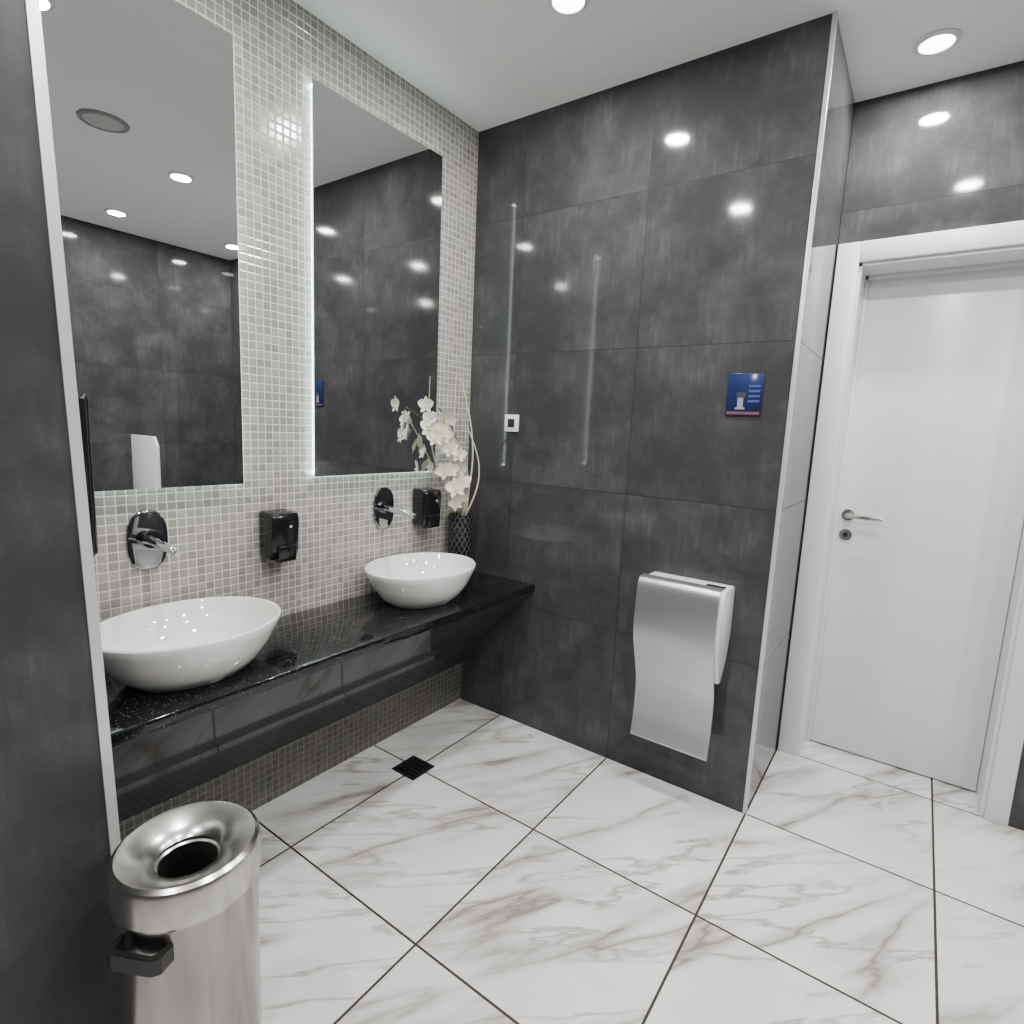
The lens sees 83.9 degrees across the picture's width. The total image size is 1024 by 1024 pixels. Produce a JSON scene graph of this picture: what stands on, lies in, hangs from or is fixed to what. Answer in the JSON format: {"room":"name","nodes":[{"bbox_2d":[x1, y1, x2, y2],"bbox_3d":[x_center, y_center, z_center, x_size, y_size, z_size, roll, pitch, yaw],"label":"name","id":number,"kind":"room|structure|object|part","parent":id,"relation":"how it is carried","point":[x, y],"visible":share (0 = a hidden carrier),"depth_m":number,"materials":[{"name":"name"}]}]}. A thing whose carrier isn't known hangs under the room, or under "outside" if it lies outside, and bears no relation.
{"room":"public restroom","nodes":[
{"label":"public restroom","id":0,"kind":"room"},
{"bbox_2d":[0,0,119,1023],"bbox_3d":[-1.620,-0.086,0.382,0.654,2.820,2.088,8,10,35],"label":"wall","id":1,"kind":"structure","parent":0,"point":[57,929],"depth_m":1.00,"materials":[{"name":"grey tile"}]},
{"bbox_2d":[25,0,120,854],"bbox_3d":[-0.772,-0.139,1.004,0.014,2.820,0.094,8,10,35],"label":"trim","id":2,"kind":"structure","parent":1,"relation":"attached to","point":[33,11],"depth_m":0.99,"materials":[{"name":"silver metal"}]},
{"bbox_2d":[77,392,97,555],"bbox_3d":[-0.935,-0.080,1.169,0.295,0.328,0.040,8,10,35],"label":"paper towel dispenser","id":3,"kind":"object","parent":1,"relation":"attached to","point":[83,400],"visible":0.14,"depth_m":1.09,"materials":[{"name":"black plastic"}]},
{"bbox_2d":[93,0,478,822],"bbox_3d":[-1.405,-0.216,1.335,0.120,2.820,3.900,8,10,35],"label":"wall","id":4,"kind":"structure","parent":0,"point":[279,46],"depth_m":1.99,"materials":[{"name":"grey tile"}]},
{"bbox_2d":[40,0,243,491],"bbox_3d":[-1.068,-0.737,1.564,0.031,1.355,0.635,8,10,35],"label":"wall mirror","id":5,"kind":"object","parent":4,"relation":"attached to","point":[141,92],"depth_m":1.60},
{"bbox_2d":[126,510,180,568],"bbox_3d":[-1.022,0.095,1.664,0.197,0.180,0.112,8,10,35],"label":"faucet","id":6,"kind":"object","parent":4,"relation":"attached to","point":[147,544],"visible":1,"depth_m":1.70,"materials":[{"name":"silver metal"}]},
{"bbox_3d":[-1.015,0.100,1.659,0.179,0.039,0.027,8,10,35],"label":"spout","id":7,"kind":"part","parent":6,"relation":"part of","materials":[{"name":"silver metal"}]},
{"bbox_2d":[259,508,298,562],"bbox_3d":[-0.824,0.087,2.025,0.102,0.186,0.104,8,10,35],"label":"soap dispenser","id":8,"kind":"object","parent":4,"relation":"attached to","point":[279,528],"visible":1,"depth_m":1.99,"materials":[{"name":"black plastic"}]},
{"bbox_3d":[-0.795,0.145,2.010,0.025,0.064,0.068,8,10,35],"label":"push lever","id":9,"kind":"part","parent":8,"relation":"part of","materials":[{"name":"black plastic"}]},
{"bbox_2d":[119,664,461,840],"bbox_3d":[-0.800,0.992,2.336,0.004,0.196,1.800,8,10,35],"label":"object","id":10,"kind":"structure","parent":4,"relation":"attached to","point":[252,785],"depth_m":2.34,"materials":[{"name":"tile"}]},
{"bbox_2d":[104,571,534,822],"bbox_3d":[-0.615,0.661,2.142,0.443,0.522,1.832,8,10,35],"label":"countertop","id":11,"kind":"structure","parent":4,"relation":"attached to","point":[318,667],"depth_m":1.89,"materials":[{"name":"black stone"}]},
{"bbox_2d":[100,597,280,691],"bbox_3d":[-0.918,0.382,1.629,0.412,0.152,0.504,8,10,35],"label":"vessel sink","id":12,"kind":"object","parent":11,"relation":"in","point":[192,643],"visible":0.94,"depth_m":1.61,"materials":[{"name":"white ceramic"}]},
{"bbox_2d":[364,552,475,608],"bbox_3d":[-0.381,0.293,2.399,0.412,0.152,0.504,8,10,35],"label":"vessel sink","id":13,"kind":"object","parent":11,"relation":"in","point":[421,580],"visible":1,"depth_m":2.31,"materials":[{"name":"white ceramic"}]},
{"bbox_2d":[418,376,479,557],"bbox_3d":[-0.279,-0.143,2.633,0.159,0.956,0.401,6,9,21],"label":"flower arrangement","id":14,"kind":"object","parent":11,"relation":"on","point":[460,523],"visible":0.98,"depth_m":2.62,"materials":[{"name":"beige plant"}]},
{"bbox_3d":[-0.285,-0.209,2.640,0.078,0.534,0.256,8,10,35],"label":"flower stem","id":15,"kind":"part","parent":14,"relation":"part of","materials":[{"name":"green"}]},
{"bbox_2d":[310,78,442,476],"bbox_3d":[-0.531,-0.835,2.303,0.031,1.358,0.647,8,10,35],"label":"wall mirror","id":16,"kind":"object","parent":4,"relation":"attached to","point":[376,190],"visible":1,"depth_m":2.24,"materials":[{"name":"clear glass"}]},
{"bbox_2d":[373,487,416,528],"bbox_3d":[-0.479,-0.006,2.412,0.197,0.180,0.112,8,10,35],"label":"faucet","id":17,"kind":"object","parent":4,"relation":"attached to","point":[384,509],"visible":1,"depth_m":2.44,"materials":[{"name":"silver metal"}]},
{"bbox_3d":[-0.554,-0.017,2.465,0.010,0.180,0.112,8,10,35],"label":"plate","id":18,"kind":"part","parent":17,"relation":"part of","materials":[{"name":"silver metal"}]},
{"bbox_3d":[-0.472,-0.002,2.407,0.179,0.039,0.027,8,10,35],"label":"spout","id":19,"kind":"part","parent":17,"relation":"part of","materials":[{"name":"silver metal"}]},
{"bbox_2d":[412,487,441,528],"bbox_3d":[-0.388,-0.015,2.620,0.102,0.186,0.104,8,10,35],"label":"soap dispenser","id":20,"kind":"object","parent":4,"relation":"attached to","point":[426,500],"visible":1,"depth_m":2.58,"materials":[{"name":"black plastic"}]},
{"bbox_3d":[-0.359,0.042,2.606,0.025,0.064,0.068,8,10,35],"label":"push lever","id":21,"kind":"part","parent":20,"relation":"part of","materials":[{"name":"black plastic"}]},
{"bbox_2d":[252,698,1023,1023],"bbox_3d":[0.274,1.400,0.973,3.645,0.120,5.220,8,10,35],"label":"floor","id":22,"kind":"structure","parent":0,"point":[530,875],"depth_m":1.82,"materials":[{"name":"stone"}]},
{"bbox_2d":[106,801,261,1023],"bbox_3d":[-0.611,0.938,1.079,0.244,0.684,0.262,8,10,35],"label":"waste bin","id":23,"kind":"object","parent":22,"relation":"on","point":[182,886],"visible":1,"depth_m":0.98,"materials":[{"name":"metal"}]},
{"bbox_3d":[-0.612,0.729,0.934,0.100,0.032,0.037,4,8,7],"label":"handle","id":24,"kind":"part","parent":23,"relation":"part of","materials":[{"name":"black plastic"}]},
{"bbox_3d":[-0.594,0.663,1.046,0.244,0.129,0.244,8,10,35],"label":"lid","id":25,"kind":"part","parent":23,"relation":"part of","materials":[{"name":"silver metal"}]},
{"bbox_2d":[391,755,434,780],"bbox_3d":[-0.422,1.091,2.433,0.130,0.005,0.130,8,10,35],"label":"floor drain","id":26,"kind":"object","parent":22,"relation":"on","point":[413,767],"visible":1,"depth_m":2.43,"materials":[{"name":"black metal"}]},
{"bbox_2d":[461,13,854,811],"bbox_3d":[0.594,-0.348,2.848,1.595,2.820,0.900,8,10,35],"label":"wall","id":27,"kind":"structure","parent":0,"point":[640,243],"depth_m":2.32,"materials":[{"name":"tile"}]},
{"bbox_2d":[504,414,518,431],"bbox_3d":[-0.002,-0.422,2.704,0.080,0.080,0.013,8,10,35],"label":"wall switch","id":28,"kind":"object","parent":27,"relation":"attached to","point":[511,421],"visible":1,"depth_m":2.70,"materials":[{"name":"white plastic"}]},
{"bbox_2d":[630,571,734,760],"bbox_3d":[0.656,0.598,2.244,0.326,0.681,0.172,8,10,35],"label":"dryer","id":29,"kind":"object","parent":27,"relation":"attached to","point":[682,627],"visible":1,"depth_m":2.19,"materials":[{"name":"silver plastic"}]},
{"bbox_2d":[725,373,764,415],"bbox_3d":[0.853,-0.430,2.088,0.124,0.154,0.007,8,10,35],"label":"sign","id":30,"kind":"object","parent":27,"relation":"attached to","point":[745,390],"visible":1,"depth_m":2.09,"materials":[{"name":"blue plastic"}]},
{"bbox_2d":[742,10,837,814],"bbox_3d":[0.976,-0.211,2.032,0.014,2.820,0.016,8,10,35],"label":"trim","id":31,"kind":"structure","parent":27,"relation":"attached to","point":[835,13],"depth_m":2.00,"materials":[{"name":"silver metal"}]},
{"bbox_2d":[293,0,1023,131],"bbox_3d":[0.404,-1.506,0.548,3.645,0.120,5.220,8,10,35],"label":"ceiling","id":32,"kind":"structure","parent":0,"point":[488,63],"depth_m":1.99,"materials":[{"name":"paint"}]},
{"bbox_2d":[547,0,589,15],"bbox_3d":[0.181,-1.637,1.823,0.136,0.009,0.136,8,10,35],"label":"recessed light","id":33,"kind":"object","parent":32,"relation":"in","point":[562,7],"depth_m":1.84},
{"bbox_2d":[913,28,961,55],"bbox_3d":[1.447,-1.597,1.939,0.136,0.009,0.136,8,10,35],"label":"recessed light","id":34,"kind":"object","parent":32,"relation":"in","point":[939,41],"depth_m":1.93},
{"bbox_2d":[777,266,835,748],"bbox_3d":[1.421,0.033,2.640,0.075,2.202,0.260,8,10,35],"label":"panel","id":35,"kind":"object","parent":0,"point":[835,266],"visible":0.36,"depth_m":2.54,"materials":[{"name":"tile"}]},
{"bbox_2d":[806,276,868,741],"bbox_3d":[1.502,0.049,2.638,0.014,2.178,0.012,8,10,35],"label":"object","id":36,"kind":"object","parent":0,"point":[866,281],"visible":1,"depth_m":2.62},
{"bbox_2d":[836,60,1023,262],"bbox_3d":[1.768,-1.319,2.235,0.776,0.618,0.260,8,10,35],"label":"wall","id":37,"kind":"structure","parent":0,"point":[948,154],"depth_m":2.17,"materials":[{"name":"tile"}]},
{"bbox_2d":[778,242,1023,826],"bbox_3d":[1.728,0.045,2.408,0.835,2.272,0.278,8,10,35],"label":"door frame","id":38,"kind":"structure","parent":37,"relation":"attached to","point":[848,254],"depth_m":2.40,"materials":[{"name":"white wood"}]},
{"bbox_2d":[810,266,1023,790],"bbox_3d":[1.776,0.082,2.475,0.649,2.167,0.040,8,10,35],"label":"leaf","id":39,"kind":"object","parent":38,"relation":"attached to","point":[919,596],"visible":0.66,"depth_m":2.44,"materials":[{"name":"white wood"}]},
{"bbox_2d":[839,529,851,539],"bbox_3d":[1.536,0.104,2.622,0.052,0.052,0.008,8,10,35],"label":"rosette","id":40,"kind":"object","parent":39,"relation":"attached to","point":[842,531],"visible":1,"depth_m":2.62,"materials":[{"name":"grey metal"}]},
{"bbox_2d":[841,509,854,520],"bbox_3d":[1.540,0.013,2.609,0.052,0.052,0.008,8,10,35],"label":"rosette","id":41,"kind":"object","parent":39,"relation":"attached to","point":[844,512],"visible":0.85,"depth_m":2.61,"materials":[{"name":"grey metal"}]},
{"bbox_2d":[844,513,881,521],"bbox_3d":[1.573,0.024,2.549,0.145,0.020,0.061,8,10,35],"label":"lever","id":42,"kind":"object","parent":39,"relation":"attached to","point":[847,515],"visible":1,"depth_m":2.52,"materials":[{"name":"grey metal"}]},
{"bbox_2d":[859,220,1023,279],"bbox_3d":[1.757,-1.018,2.217,0.677,0.112,0.198,8,10,35],"label":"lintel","id":43,"kind":"structure","parent":37,"relation":"in","point":[1006,234],"depth_m":2.20,"materials":[{"name":"white wood"}]},
{"bbox_2d":[1008,743,1023,829],"bbox_3d":[2.501,-0.115,1.842,1.153,2.820,0.260,8,10,35],"label":"panel","id":44,"kind":"object","parent":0,"point":[1016,819],"visible":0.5,"depth_m":2.21,"materials":[{"name":"tile"}]}
]}

